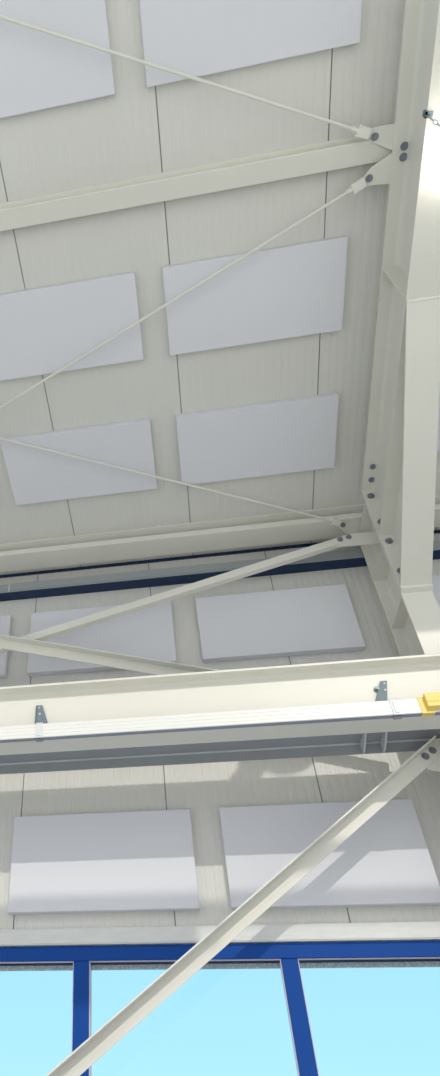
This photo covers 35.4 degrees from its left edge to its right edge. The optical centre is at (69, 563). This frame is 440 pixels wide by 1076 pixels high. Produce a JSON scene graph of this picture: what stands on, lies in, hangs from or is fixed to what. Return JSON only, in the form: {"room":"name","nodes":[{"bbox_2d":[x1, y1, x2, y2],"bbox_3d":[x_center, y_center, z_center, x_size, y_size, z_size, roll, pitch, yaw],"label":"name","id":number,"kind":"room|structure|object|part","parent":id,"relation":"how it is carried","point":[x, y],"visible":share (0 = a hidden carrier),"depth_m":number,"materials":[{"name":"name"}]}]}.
{"room":"industrial hall","nodes":[
{"label":"industrial hall","id":0,"kind":"room"},
{"bbox_2d":[0,0,439,574],"bbox_3d":[0.517,-1.866,4.643,18.000,1.199,4.495,-6,-42,9],"label":"ceiling","id":1,"kind":"structure","parent":0,"point":[139,130],"depth_m":4.36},
{"bbox_2d":[0,0,114,117],"bbox_3d":[-0.365,-2.952,3.820,1.185,0.198,0.589,-6,-42,9],"label":"acoustic panel","id":2,"kind":"object","parent":1,"relation":"attached to","point":[39,70],"visible":1,"depth_m":3.79,"materials":[{"name":"white fabric"}]},
{"bbox_2d":[0,271,143,380],"bbox_3d":[-0.096,-1.668,4.710,1.185,0.198,0.589,-6,-42,9],"label":"acoustic panel","id":3,"kind":"object","parent":1,"relation":"attached to","point":[44,329],"visible":0.97,"depth_m":4.66,"materials":[{"name":"white fabric"}]},
{"bbox_2d":[0,418,156,504],"bbox_3d":[0.080,-0.803,5.311,1.185,0.198,0.589,-6,-42,9],"label":"acoustic panel","id":4,"kind":"object","parent":1,"relation":"attached to","point":[35,475],"visible":0.89,"depth_m":5.27,"materials":[{"name":"white fabric"}]},
{"bbox_2d":[139,0,361,86],"bbox_3d":[0.982,-3.092,3.613,1.185,0.198,0.589,-6,-42,9],"label":"acoustic panel","id":5,"kind":"object","parent":1,"relation":"attached to","point":[197,38],"visible":1,"depth_m":3.67,"materials":[{"name":"white fabric"}]},
{"bbox_2d":[162,235,347,355],"bbox_3d":[1.252,-1.808,4.504,1.185,0.198,0.589,-6,-42,9],"label":"acoustic panel","id":6,"kind":"object","parent":1,"relation":"attached to","point":[293,290],"visible":0.97,"depth_m":4.47,"materials":[{"name":"white fabric"}]},
{"bbox_2d":[176,393,338,485],"bbox_3d":[1.440,-0.944,5.103,1.185,0.198,0.589,-6,-42,9],"label":"acoustic panel","id":7,"kind":"object","parent":1,"relation":"attached to","point":[295,434],"visible":0.91,"depth_m":5.06,"materials":[{"name":"white fabric"}]},
{"bbox_2d":[437,386,439,451],"bbox_3d":[3.062,-1.137,4.837,1.185,0.198,0.589,-6,-42,9],"label":"acoustic panel","id":8,"kind":"object","parent":1,"relation":"attached to","point":[438,437],"visible":0.02,"depth_m":4.92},
{"bbox_2d":[0,533,439,946],"bbox_3d":[0.839,2.022,4.109,18.000,5.569,0.120,-6,-42,9],"label":"wall","id":9,"kind":"structure","parent":0,"point":[201,788],"depth_m":4.50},
{"bbox_2d":[0,615,11,678],"bbox_3d":[-1.091,0.747,5.574,1.184,0.594,0.059,-6,-42,9],"label":"acoustic panel","id":10,"kind":"object","parent":9,"relation":"attached to","point":[5,621],"visible":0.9,"depth_m":5.54,"materials":[{"name":"white fabric"}]},
{"bbox_2d":[27,601,176,676],"bbox_3d":[0.250,0.607,5.369,1.184,0.594,0.059,-6,-42,9],"label":"acoustic panel","id":11,"kind":"object","parent":9,"relation":"attached to","point":[147,632],"visible":0.76,"depth_m":5.31,"materials":[{"name":"white fabric"}]},
{"bbox_2d":[7,809,199,914],"bbox_3d":[0.203,1.913,4.237,1.184,0.594,0.059,-6,-42,9],"label":"acoustic panel","id":12,"kind":"object","parent":9,"relation":"attached to","point":[136,861],"visible":1,"depth_m":4.20,"materials":[{"name":"white fabric"}]},
{"bbox_2d":[0,941,439,1075],"bbox_3d":[0.647,2.861,3.397,8.458,1.562,0.116,-6,-42,9],"label":"window","id":13,"kind":"structure","parent":9,"relation":"in","point":[287,957],"depth_m":3.75,"materials":[{"name":"blue metal"}]},
{"bbox_3d":[0.647,2.861,3.397,8.458,1.562,0.116,-6,-42,9],"label":"frame","id":14,"kind":"part","parent":13,"relation":"part of","materials":[{"name":"blue metal"}]},
{"bbox_2d":[0,921,439,946],"bbox_3d":[0.819,2.178,3.872,18.000,0.092,0.036,-6,-42,9],"label":"trim","id":15,"kind":"structure","parent":9,"relation":"attached to","point":[430,930],"depth_m":3.84,"materials":[{"name":"beige metal"}]},
{"bbox_2d":[0,530,439,577],"bbox_3d":[0.886,-0.036,5.813,18.000,0.034,0.009,-6,-42,9],"label":"trim","id":16,"kind":"structure","parent":9,"relation":"attached to","point":[435,531],"depth_m":5.82,"materials":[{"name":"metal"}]},
{"bbox_2d":[0,541,439,601],"bbox_3d":[0.871,0.111,5.615,10.000,0.100,0.113,-6,-42,9],"label":"window","id":17,"kind":"structure","parent":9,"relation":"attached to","point":[355,557],"depth_m":5.59,"materials":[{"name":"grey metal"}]},
{"bbox_2d":[195,584,365,662],"bbox_3d":[1.609,0.466,5.161,1.184,0.594,0.059,-6,-42,9],"label":"acoustic panel","id":18,"kind":"object","parent":9,"relation":"attached to","point":[319,619],"visible":1,"depth_m":5.11,"materials":[{"name":"white fabric"}]},
{"bbox_2d":[219,799,439,909],"bbox_3d":[1.551,1.773,4.031,1.184,0.594,0.059,-6,-42,9],"label":"acoustic panel","id":19,"kind":"object","parent":9,"relation":"attached to","point":[386,861],"visible":0.98,"depth_m":3.98,"materials":[{"name":"white fabric"}]},
{"bbox_2d":[432,575,439,607],"bbox_3d":[3.221,0.298,4.914,1.184,0.594,0.059,-6,-42,9],"label":"acoustic panel","id":20,"kind":"object","parent":9,"relation":"attached to","point":[435,579],"visible":0.02,"depth_m":5.07,"materials":[{"name":"white fabric"}]},
{"bbox_3d":[-0.708,-1.164,-3.834,24.000,0.100,16.562,-6,-42,9],"label":"floor","id":21,"kind":"structure","parent":0,"visible":0},
{"bbox_2d":[332,503,439,771],"bbox_3d":[2.240,1.620,3.448,0.533,5.372,0.732,-6,-42,9],"label":"steel column","id":22,"kind":"structure","parent":21,"relation":"on","point":[413,619],"depth_m":4.74,"materials":[{"name":"beige metal"}]},
{"bbox_2d":[0,634,216,674],"bbox_3d":[-0.494,0.609,5.077,5.424,1.649,0.068,-6,-42,9],"label":"brace","id":23,"kind":"object","parent":22,"relation":"attached to","point":[55,650],"visible":0.46,"depth_m":4.85,"materials":[{"name":"beige paint"}]},
{"bbox_2d":[0,534,351,653],"bbox_3d":[-0.565,0.663,5.108,5.616,1.580,0.074,-6,-42,9],"label":"brace","id":24,"kind":"object","parent":22,"relation":"attached to","point":[300,554],"visible":0.99,"depth_m":5.14,"materials":[{"name":"beige paint"}]},
{"bbox_2d":[0,653,439,754],"bbox_3d":[0.722,0.886,4.115,10.000,0.437,0.170,-6,-42,9],"label":"beam","id":25,"kind":"structure","parent":22,"relation":"on","point":[407,677],"depth_m":4.07,"materials":[{"name":"beige metal"}]},
{"bbox_2d":[35,705,47,741],"bbox_3d":[-0.194,0.994,4.137,0.080,0.297,0.135,-6,-42,9],"label":"bracket","id":26,"kind":"object","parent":25,"relation":"attached to","point":[40,717],"visible":0.91,"depth_m":4.20,"materials":[{"name":"metal"}]},
{"bbox_3d":[-0.189,0.974,4.184,0.080,0.206,0.090,-6,-42,9],"label":"plate","id":27,"kind":"part","parent":26,"relation":"part of","materials":[{"name":"metal"}]},
{"bbox_2d":[0,692,439,742],"bbox_3d":[0.693,0.929,3.899,10.000,0.108,0.075,-6,-42,9],"label":"rail","id":28,"kind":"object","parent":25,"relation":"attached to","point":[429,704],"visible":1,"depth_m":3.86,"materials":[{"name":"white metal"}]},
{"bbox_3d":[0.726,0.736,4.245,10.000,0.040,0.050,-6,-42,9],"label":"crane rail","id":29,"kind":"part","parent":25,"relation":"part of","materials":[{"name":"grey metal"}]},
{"bbox_2d":[375,681,401,719],"bbox_3d":[1.832,0.783,3.827,0.120,0.297,0.135,-6,-42,9],"label":"bracket","id":30,"kind":"object","parent":25,"relation":"attached to","point":[381,695],"visible":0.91,"depth_m":3.89,"materials":[{"name":"metal"}]},
{"bbox_3d":[1.837,0.763,3.874,0.120,0.206,0.090,-6,-42,9],"label":"plate","id":31,"kind":"part","parent":30,"relation":"part of","materials":[{"name":"metal"}]},
{"bbox_2d":[0,729,439,773],"bbox_3d":[-0.572,1.339,4.426,5.989,0.079,0.220,-6,-42,9],"label":"steel beam","id":32,"kind":"structure","parent":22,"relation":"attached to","point":[413,740],"depth_m":4.25,"materials":[{"name":"grey metal"}]},
{"bbox_2d":[46,736,439,1075],"bbox_3d":[0.553,2.160,3.447,3.398,2.444,0.103,-6,-42,9],"label":"brace","id":33,"kind":"object","parent":22,"relation":"attached to","point":[184,968],"visible":1,"depth_m":3.59,"materials":[{"name":"beige paint"}]},
{"bbox_3d":[2.432,-0.347,5.265,0.200,0.012,0.422,-6,-42,9],"label":"cap plate","id":34,"kind":"part","parent":22,"relation":"part of","materials":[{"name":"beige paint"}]},
{"bbox_2d":[338,0,439,593],"bbox_3d":[2.051,-1.396,4.056,0.375,1.790,3.619,-6,-42,9],"label":"rafter","id":35,"kind":"object","parent":22,"relation":"attached to","point":[399,480],"visible":1,"depth_m":4.09,"materials":[{"name":"metal"}]},
{"bbox_2d":[0,437,341,525],"bbox_3d":[-0.855,-1.043,5.083,6.260,0.642,0.066,9,-42,-8],"label":"rod","id":36,"kind":"object","parent":35,"relation":"attached to","point":[335,521],"visible":1,"depth_m":5.22,"materials":[{"name":"beige paint"}]},
{"bbox_2d":[0,177,366,408],"bbox_3d":[-0.849,-1.013,5.104,6.249,0.635,0.066,-22,-46,25],"label":"rod","id":37,"kind":"object","parent":35,"relation":"attached to","point":[359,184],"visible":1,"depth_m":4.33,"materials":[{"name":"beige paint"}]},
{"bbox_2d":[0,15,371,139],"bbox_3d":[-1.315,-3.245,3.555,6.296,0.661,0.066,9,-42,-9],"label":"rod","id":38,"kind":"object","parent":35,"relation":"attached to","point":[361,131],"visible":1,"depth_m":3.74,"materials":[{"name":"beige paint"}]},
{"bbox_2d":[0,136,391,230],"bbox_3d":[0.395,-2.345,4.174,9.200,0.119,0.126,-6,-42,9],"label":"beam","id":39,"kind":"structure","parent":35,"relation":"on","point":[351,151],"depth_m":4.08,"materials":[{"name":"beige metal"}]},
{"bbox_2d":[0,496,439,571],"bbox_3d":[0.847,-0.195,5.666,9.200,0.142,0.221,-6,-42,9],"label":"beam","id":40,"kind":"structure","parent":35,"relation":"attached to","point":[288,527],"depth_m":5.60,"materials":[{"name":"beige metal"}]},
{"bbox_3d":[2.384,-0.204,4.853,0.200,0.965,0.020,-6,-42,9],"label":"plate","id":41,"kind":"part","parent":35,"relation":"part of","materials":[{"name":"beige paint"}]},
{"bbox_3d":[2.372,0.170,4.516,0.204,0.043,0.038,-6,-42,9],"label":"toe plate","id":42,"kind":"part","parent":35,"relation":"part of","materials":[{"name":"beige paint"}]},
{"bbox_2d":[422,110,439,182],"bbox_3d":[2.021,-2.177,3.415,0.358,0.222,0.350,-6,-42,9],"label":"pendant lamp","id":43,"kind":"object","parent":35,"relation":"hanging from","point":[435,155],"visible":1,"depth_m":3.38,"materials":[{"name":"white"}]},
{"bbox_3d":[1.929,-2.234,3.396,0.202,0.062,0.022,20,-44,-20],"label":"chain","id":44,"kind":"part","parent":43,"relation":"part of","materials":[{"name":"metal"}]},
{"bbox_2d":[432,139,439,180],"bbox_3d":[2.023,-2.098,3.345,0.342,0.012,0.342,-6,-42,9],"label":"diffuser","id":45,"kind":"object","parent":43,"relation":"attached to","point":[436,149],"depth_m":3.38,"materials":[{"name":"white"}]}
]}

